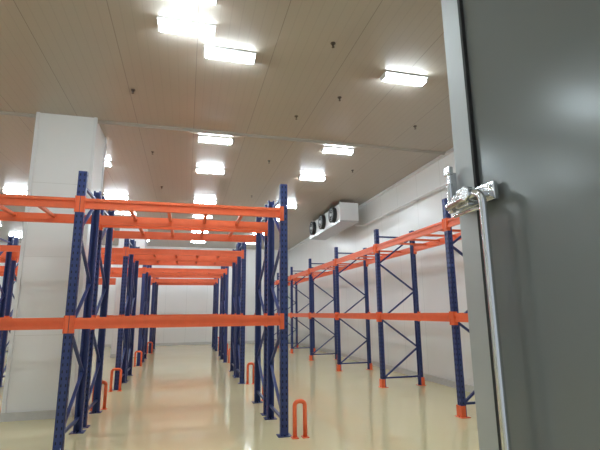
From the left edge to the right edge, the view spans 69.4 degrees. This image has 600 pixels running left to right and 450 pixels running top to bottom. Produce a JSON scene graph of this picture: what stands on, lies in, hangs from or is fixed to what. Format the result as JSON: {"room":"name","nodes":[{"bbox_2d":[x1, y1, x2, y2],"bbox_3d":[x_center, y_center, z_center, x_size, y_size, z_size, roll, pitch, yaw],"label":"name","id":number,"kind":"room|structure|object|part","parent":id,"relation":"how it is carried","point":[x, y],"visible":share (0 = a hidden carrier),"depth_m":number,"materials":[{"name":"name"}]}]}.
{"room":"warehouse","nodes":[
{"label":"warehouse","id":0,"kind":"room"},
{"bbox_2d":[0,244,288,346],"bbox_3d":[-7.495,3.440,21.224,14.250,4.800,0.150,2,-12,-14],"label":"wall","id":1,"kind":"structure","parent":0,"point":[172,299],"depth_m":21.62,"materials":[{"name":"white paint"}]},
{"bbox_2d":[0,242,277,250],"bbox_3d":[-7.493,1.097,21.593,14.110,0.060,0.060,2,-12,-14],"label":"trim","id":2,"kind":"structure","parent":1,"relation":"attached to","point":[0,242],"depth_m":22.02,"materials":[{"name":"white metal"}]},
{"bbox_2d":[6,340,288,349],"bbox_3d":[-7.447,5.715,20.672,14.150,0.120,0.040,2,-12,-14],"label":"baseboard","id":3,"kind":"structure","parent":1,"relation":"attached to","point":[228,342],"depth_m":21.13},
{"bbox_2d":[0,0,453,249],"bbox_3d":[-4.657,-1.206,10.852,14.550,0.150,23.050,2,-12,-14],"label":"ceiling","id":4,"kind":"structure","parent":0,"point":[84,58],"depth_m":6.67,"materials":[{"name":"metal"}]},
{"bbox_2d":[2,189,26,194],"bbox_3d":[-7.642,-0.886,11.713,0.660,0.076,0.200,2,-12,-14],"label":"led ceiling light","id":5,"kind":"object","parent":4,"relation":"attached to","point":[7,191],"visible":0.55,"depth_m":11.64,"materials":[{"name":"white plastic"}]},
{"bbox_2d":[4,191,26,194],"bbox_3d":[-7.642,-0.874,11.710,0.620,0.052,0.135,2,-12,-14],"label":"diffuser","id":6,"kind":"object","parent":5,"relation":"attached to","point":[7,192],"depth_m":11.68,"materials":[{"name":"white plastic"}]},
{"bbox_2d":[105,161,112,166],"bbox_3d":[-4.494,-1.359,9.530,0.660,0.076,0.200,2,-12,-14],"label":"led ceiling light","id":7,"kind":"object","parent":4,"relation":"attached to","point":[107,163],"visible":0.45,"depth_m":9.53,"materials":[{"name":"white plastic"}]},
{"bbox_2d":[103,195,128,199],"bbox_3d":[-5.231,-0.787,12.328,0.660,0.076,0.200,2,-12,-14],"label":"led ceiling light","id":8,"kind":"object","parent":4,"relation":"attached to","point":[106,196],"visible":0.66,"depth_m":12.29,"materials":[{"name":"white plastic"}]},
{"bbox_2d":[115,211,136,214],"bbox_3d":[-5.744,-0.390,14.273,0.660,0.076,0.200,2,-12,-14],"label":"led ceiling light","id":9,"kind":"object","parent":4,"relation":"attached to","point":[116,212],"visible":0.94,"depth_m":14.19,"materials":[{"name":"white plastic"}]},
{"bbox_2d":[157,17,215,39],"bbox_3d":[-1.325,-2.291,5.074,0.660,0.076,0.200,2,-12,-14],"label":"led ceiling light","id":10,"kind":"object","parent":4,"relation":"attached to","point":[168,25],"visible":1,"depth_m":5.03,"materials":[{"name":"white plastic"}]},
{"bbox_2d":[187,0,216,5],"bbox_3d":[-1.194,-2.408,4.500,0.660,0.076,0.200,2,-12,-14],"label":"led ceiling light","id":11,"kind":"object","parent":4,"relation":"attached to","point":[212,2],"visible":1,"depth_m":4.57,"materials":[{"name":"white plastic"}]},
{"bbox_2d":[193,214,211,217],"bbox_3d":[-3.353,-0.292,14.883,0.660,0.076,0.200,2,-12,-14],"label":"led ceiling light","id":12,"kind":"object","parent":4,"relation":"attached to","point":[194,215],"visible":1,"depth_m":14.82,"materials":[{"name":"white plastic"}]},
{"bbox_2d":[194,199,215,203],"bbox_3d":[-2.840,-0.689,12.938,0.660,0.076,0.200,2,-12,-14],"label":"led ceiling light","id":13,"kind":"object","parent":4,"relation":"attached to","point":[195,200],"visible":1,"depth_m":12.88,"materials":[{"name":"white plastic"}]},
{"bbox_2d":[194,201,215,203],"bbox_3d":[-2.840,-0.677,12.936,0.620,0.052,0.135,2,-12,-14],"label":"diffuser","id":14,"kind":"object","parent":13,"relation":"attached to","point":[204,202],"depth_m":12.90,"materials":[{"name":"white plastic"}]},
{"bbox_2d":[196,167,224,173],"bbox_3d":[-2.102,-1.261,10.140,0.660,0.076,0.200,2,-12,-14],"label":"led ceiling light","id":15,"kind":"object","parent":4,"relation":"attached to","point":[198,169],"visible":1,"depth_m":10.08,"materials":[{"name":"white plastic"}]},
{"bbox_2d":[197,169,223,173],"bbox_3d":[-2.102,-1.249,10.137,0.620,0.052,0.135,2,-12,-14],"label":"diffuser","id":16,"kind":"object","parent":15,"relation":"attached to","point":[214,171],"depth_m":10.10,"materials":[{"name":"white plastic"}]},
{"bbox_2d":[198,135,232,144],"bbox_3d":[-1.627,-1.630,8.338,0.660,0.076,0.200,2,-12,-14],"label":"led ceiling light","id":17,"kind":"object","parent":4,"relation":"attached to","point":[201,138],"visible":1,"depth_m":8.29,"materials":[{"name":"white plastic"}]},
{"bbox_2d":[0,111,444,154],"bbox_3d":[-3.769,-1.798,7.470,14.250,0.044,0.090,2,-12,-14],"label":"trim","id":18,"kind":"structure","parent":4,"relation":"attached to","point":[1,112],"depth_m":8.13,"materials":[{"name":"white metal"}]},
{"bbox_2d":[204,45,255,64],"bbox_3d":[-0.907,-2.188,5.606,0.660,0.076,0.200,2,-12,-14],"label":"led ceiling light","id":19,"kind":"object","parent":4,"relation":"attached to","point":[211,52],"visible":1,"depth_m":5.56,"materials":[{"name":"white plastic"}]},
{"bbox_2d":[277,204,296,207],"bbox_3d":[-0.439,-0.591,13.551,0.660,0.076,0.200,2,-12,-14],"label":"led ceiling light","id":20,"kind":"object","parent":4,"relation":"attached to","point":[288,205],"visible":0.5,"depth_m":13.53,"materials":[{"name":"white plastic"}]},
{"bbox_2d":[298,175,325,180],"bbox_3d":[0.299,-1.163,10.753,0.660,0.076,0.200,2,-12,-14],"label":"led ceiling light","id":21,"kind":"object","parent":4,"relation":"attached to","point":[301,177],"visible":1,"depth_m":10.70,"materials":[{"name":"white plastic"}]},
{"bbox_2d":[309,201,358,239],"bbox_3d":[0.997,-0.111,14.464,0.710,0.685,3.330,2,-12,-14],"label":"evaporator cooling unit","id":22,"kind":"object","parent":4,"relation":"attached to","point":[340,217],"visible":1,"depth_m":13.39,"materials":[{"name":"metal"}]},
{"bbox_2d":[355,183,446,225],"bbox_3d":[3.116,-0.958,8.462,0.340,0.070,10.125,2,-12,-14],"label":"insulated pipe","id":23,"kind":"object","parent":22,"relation":"attached to","point":[445,184],"visible":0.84,"depth_m":10.54,"materials":[{"name":"white plastic"}]},
{"bbox_2d":[321,146,353,154],"bbox_3d":[0.774,-1.531,8.950,0.660,0.076,0.200,2,-12,-14],"label":"led ceiling light","id":24,"kind":"object","parent":4,"relation":"attached to","point":[326,149],"visible":1,"depth_m":8.89,"materials":[{"name":"white plastic"}]},
{"bbox_2d":[323,148,351,154],"bbox_3d":[0.774,-1.519,8.948,0.620,0.052,0.135,2,-12,-14],"label":"diffuser","id":25,"kind":"object","parent":24,"relation":"attached to","point":[348,151],"depth_m":8.91,"materials":[{"name":"white plastic"}]},
{"bbox_2d":[380,71,427,86],"bbox_3d":[1.494,-2.090,6.218,0.660,0.076,0.200,2,-12,-14],"label":"led ceiling light","id":26,"kind":"object","parent":4,"relation":"attached to","point":[387,76],"visible":1,"depth_m":6.17,"materials":[{"name":"white plastic"}]},
{"bbox_2d":[383,74,424,85],"bbox_3d":[1.494,-2.078,6.216,0.620,0.052,0.135,2,-12,-14],"label":"diffuser","id":27,"kind":"object","parent":26,"relation":"attached to","point":[409,79],"depth_m":6.17,"materials":[{"name":"white plastic"}]},
{"bbox_2d":[0,342,478,449],"bbox_3d":[-4.312,3.394,8.764,14.550,0.100,25.400,2,-12,-14],"label":"floor","id":28,"kind":"structure","parent":0,"point":[182,397],"depth_m":6.72,"materials":[{"name":"beige concrete"}]},
{"bbox_2d":[0,112,106,421],"bbox_3d":[-4.002,0.585,7.248,0.940,4.800,0.940,2,-12,-14],"label":"structural column","id":29,"kind":"structure","parent":28,"relation":"on","point":[64,146],"depth_m":6.79,"materials":[{"name":"white paint"}]},
{"bbox_2d":[89,380,107,410],"bbox_3d":[-3.246,2.752,7.015,0.250,0.446,0.100,2,-12,-14],"label":"guard","id":30,"kind":"object","parent":28,"relation":"on","point":[104,382],"visible":0.45,"depth_m":7.01,"materials":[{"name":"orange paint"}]},
{"bbox_2d":[0,265,222,361],"bbox_3d":[-6.450,2.852,14.415,7.790,3.240,1.075,2,-12,-14],"label":"rack","id":31,"kind":"object","parent":28,"relation":"on","point":[150,266],"visible":0.21,"depth_m":15.31,"materials":[{"name":"metal"}]},
{"bbox_2d":[6,278,218,352],"bbox_3d":[-7.215,3.445,17.317,7.790,3.240,1.075,2,-12,-14],"label":"rack","id":32,"kind":"object","parent":28,"relation":"on","point":[154,281],"visible":0.29,"depth_m":17.76,"materials":[{"name":"orange metal"}]},
{"bbox_2d":[0,265,228,365],"bbox_3d":[-6.150,2.619,13.276,7.790,3.240,1.075,2,-12,-14],"label":"rack","id":33,"kind":"object","parent":28,"relation":"on","point":[145,271],"visible":0.45,"depth_m":13.76,"materials":[{"name":"metal"}]},
{"bbox_2d":[108,368,121,391],"bbox_3d":[-3.676,3.085,8.647,0.250,0.446,0.100,2,-12,-14],"label":"guard","id":34,"kind":"object","parent":28,"relation":"on","point":[113,369],"visible":1,"depth_m":8.63,"materials":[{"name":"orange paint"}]},
{"bbox_2d":[0,238,239,386],"bbox_3d":[-5.385,2.026,10.374,7.790,3.240,1.075,2,-12,-14],"label":"rack","id":35,"kind":"object","parent":28,"relation":"on","point":[136,263],"visible":0.37,"depth_m":10.93,"materials":[{"name":"blue metal"}]},
{"bbox_2d":[0,236,245,389],"bbox_3d":[-5.085,1.793,9.235,7.790,3.240,1.075,2,-12,-14],"label":"rack","id":36,"kind":"object","parent":28,"relation":"on","point":[10,250],"visible":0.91,"depth_m":9.63,"materials":[{"name":"blue metal"}]},
{"bbox_2d":[110,228,147,357],"bbox_3d":[-6.386,2.434,16.293,0.940,4.800,0.910,2,-12,-14],"label":"structural column","id":37,"kind":"structure","parent":28,"relation":"on","point":[142,243],"depth_m":15.80,"materials":[{"name":"white paint"}]},
{"bbox_2d":[133,351,141,366],"bbox_3d":[-4.741,3.911,12.688,0.250,0.446,0.100,2,-12,-14],"label":"guard","id":38,"kind":"object","parent":28,"relation":"on","point":[135,351],"visible":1,"depth_m":12.67,"materials":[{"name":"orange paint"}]},
{"bbox_2d":[0,171,291,449],"bbox_3d":[-2.790,1.018,5.508,5.250,3.240,1.075,2,-12,-14],"label":"rack","id":39,"kind":"object","parent":28,"relation":"on","point":[70,322],"visible":1,"depth_m":5.59,"materials":[{"name":"metal"}]},
{"bbox_2d":[147,342,152,353],"bbox_3d":[-5.806,4.737,16.729,0.250,0.446,0.100,2,-12,-14],"label":"guard","id":40,"kind":"object","parent":28,"relation":"on","point":[147,342],"visible":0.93,"depth_m":16.73,"materials":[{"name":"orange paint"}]},
{"bbox_2d":[98,278,214,350],"bbox_3d":[-7.516,3.678,18.456,7.790,3.240,1.075,2,-12,-14],"label":"rack","id":41,"kind":"object","parent":28,"relation":"on","point":[158,284],"visible":0.12,"depth_m":19.30,"materials":[{"name":"metal"}]},
{"bbox_2d":[83,196,266,427],"bbox_3d":[-1.861,1.301,6.960,2.710,3.240,1.075,2,-12,-14],"label":"rack","id":42,"kind":"object","parent":28,"relation":"on","point":[259,377],"visible":0.64,"depth_m":7.10,"materials":[{"name":"blue metal"}]},
{"bbox_2d":[227,348,229,362],"bbox_3d":[-2.132,4.030,13.415,0.210,0.446,0.100,2,-12,-14],"label":"guard","id":43,"kind":"object","parent":28,"relation":"on","point":[229,348],"visible":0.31,"depth_m":13.37,"materials":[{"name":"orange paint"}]},
{"bbox_2d":[245,362,253,383],"bbox_3d":[-1.067,3.204,9.373,0.210,0.446,0.100,2,-12,-14],"label":"guard","id":44,"kind":"object","parent":28,"relation":"on","point":[249,363],"visible":0.91,"depth_m":9.35,"materials":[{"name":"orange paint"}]},
{"bbox_2d":[291,399,308,438],"bbox_3d":[-0.002,2.378,5.332,0.210,0.446,0.100,2,-12,-14],"label":"guard","id":45,"kind":"object","parent":28,"relation":"on","point":[297,401],"visible":1,"depth_m":5.31,"materials":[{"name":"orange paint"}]},
{"bbox_2d":[274,198,474,418],"bbox_3d":[1.085,2.471,12.916,0.995,3.240,18.650,2,-12,-14],"label":"rack","id":46,"kind":"object","parent":28,"relation":"on","point":[454,317],"visible":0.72,"depth_m":9.18,"materials":[{"name":"orange metal"}]},
{"bbox_2d":[289,152,473,385],"bbox_3d":[2.340,1.506,12.142,0.150,4.800,23.050,2,-12,-14],"label":"wall","id":47,"kind":"structure","parent":0,"point":[431,263],"depth_m":11.18,"materials":[{"name":"white paint"}]},
{"bbox_2d":[288,147,453,250],"bbox_3d":[2.213,-0.822,12.584,0.060,0.060,22.750,2,-12,-14],"label":"trim","id":48,"kind":"structure","parent":47,"relation":"attached to","point":[451,150],"depth_m":10.89,"materials":[{"name":"white metal"}]},
{"bbox_2d":[289,340,473,392],"bbox_3d":[2.272,3.796,11.656,0.040,0.120,22.750,2,-12,-14],"label":"baseboard","id":49,"kind":"structure","parent":47,"relation":"attached to","point":[469,388],"depth_m":10.57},
{"bbox_3d":[-1.768,-1.000,-0.499,14.250,4.800,0.150,2,-12,-14],"label":"wall","id":50,"kind":"structure","parent":0,"visible":0},
{"bbox_2d":[441,0,511,449],"bbox_3d":[0.663,0.145,0.680,0.180,2.930,1.255,2,-12,-14],"label":"door frame","id":51,"kind":"structure","parent":50,"relation":"in","point":[462,196],"depth_m":1.22,"materials":[{"name":"metal"}]},
{"bbox_3d":[0.484,0.296,1.140,0.061,0.782,0.166,2,-12,-14],"label":"pull handle","id":52,"kind":"part","parent":51,"relation":"part of","materials":[{"name":"silver metal"}]},
{"bbox_2d":[457,0,501,449],"bbox_3d":[0.544,0.258,1.233,0.097,2.910,0.107,2,-12,-14],"label":"gasket","id":53,"kind":"object","parent":51,"relation":"attached to","point":[459,2],"visible":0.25,"depth_m":1.26,"materials":[{"name":"rubber"}]},
{"bbox_2d":[462,0,599,449],"bbox_3d":[0.698,0.146,0.684,0.090,2.910,1.225,2,-12,-14],"label":"leaf","id":54,"kind":"object","parent":51,"relation":"attached to","point":[534,65],"visible":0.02,"depth_m":1.01,"materials":[{"name":"paint"}]}
]}

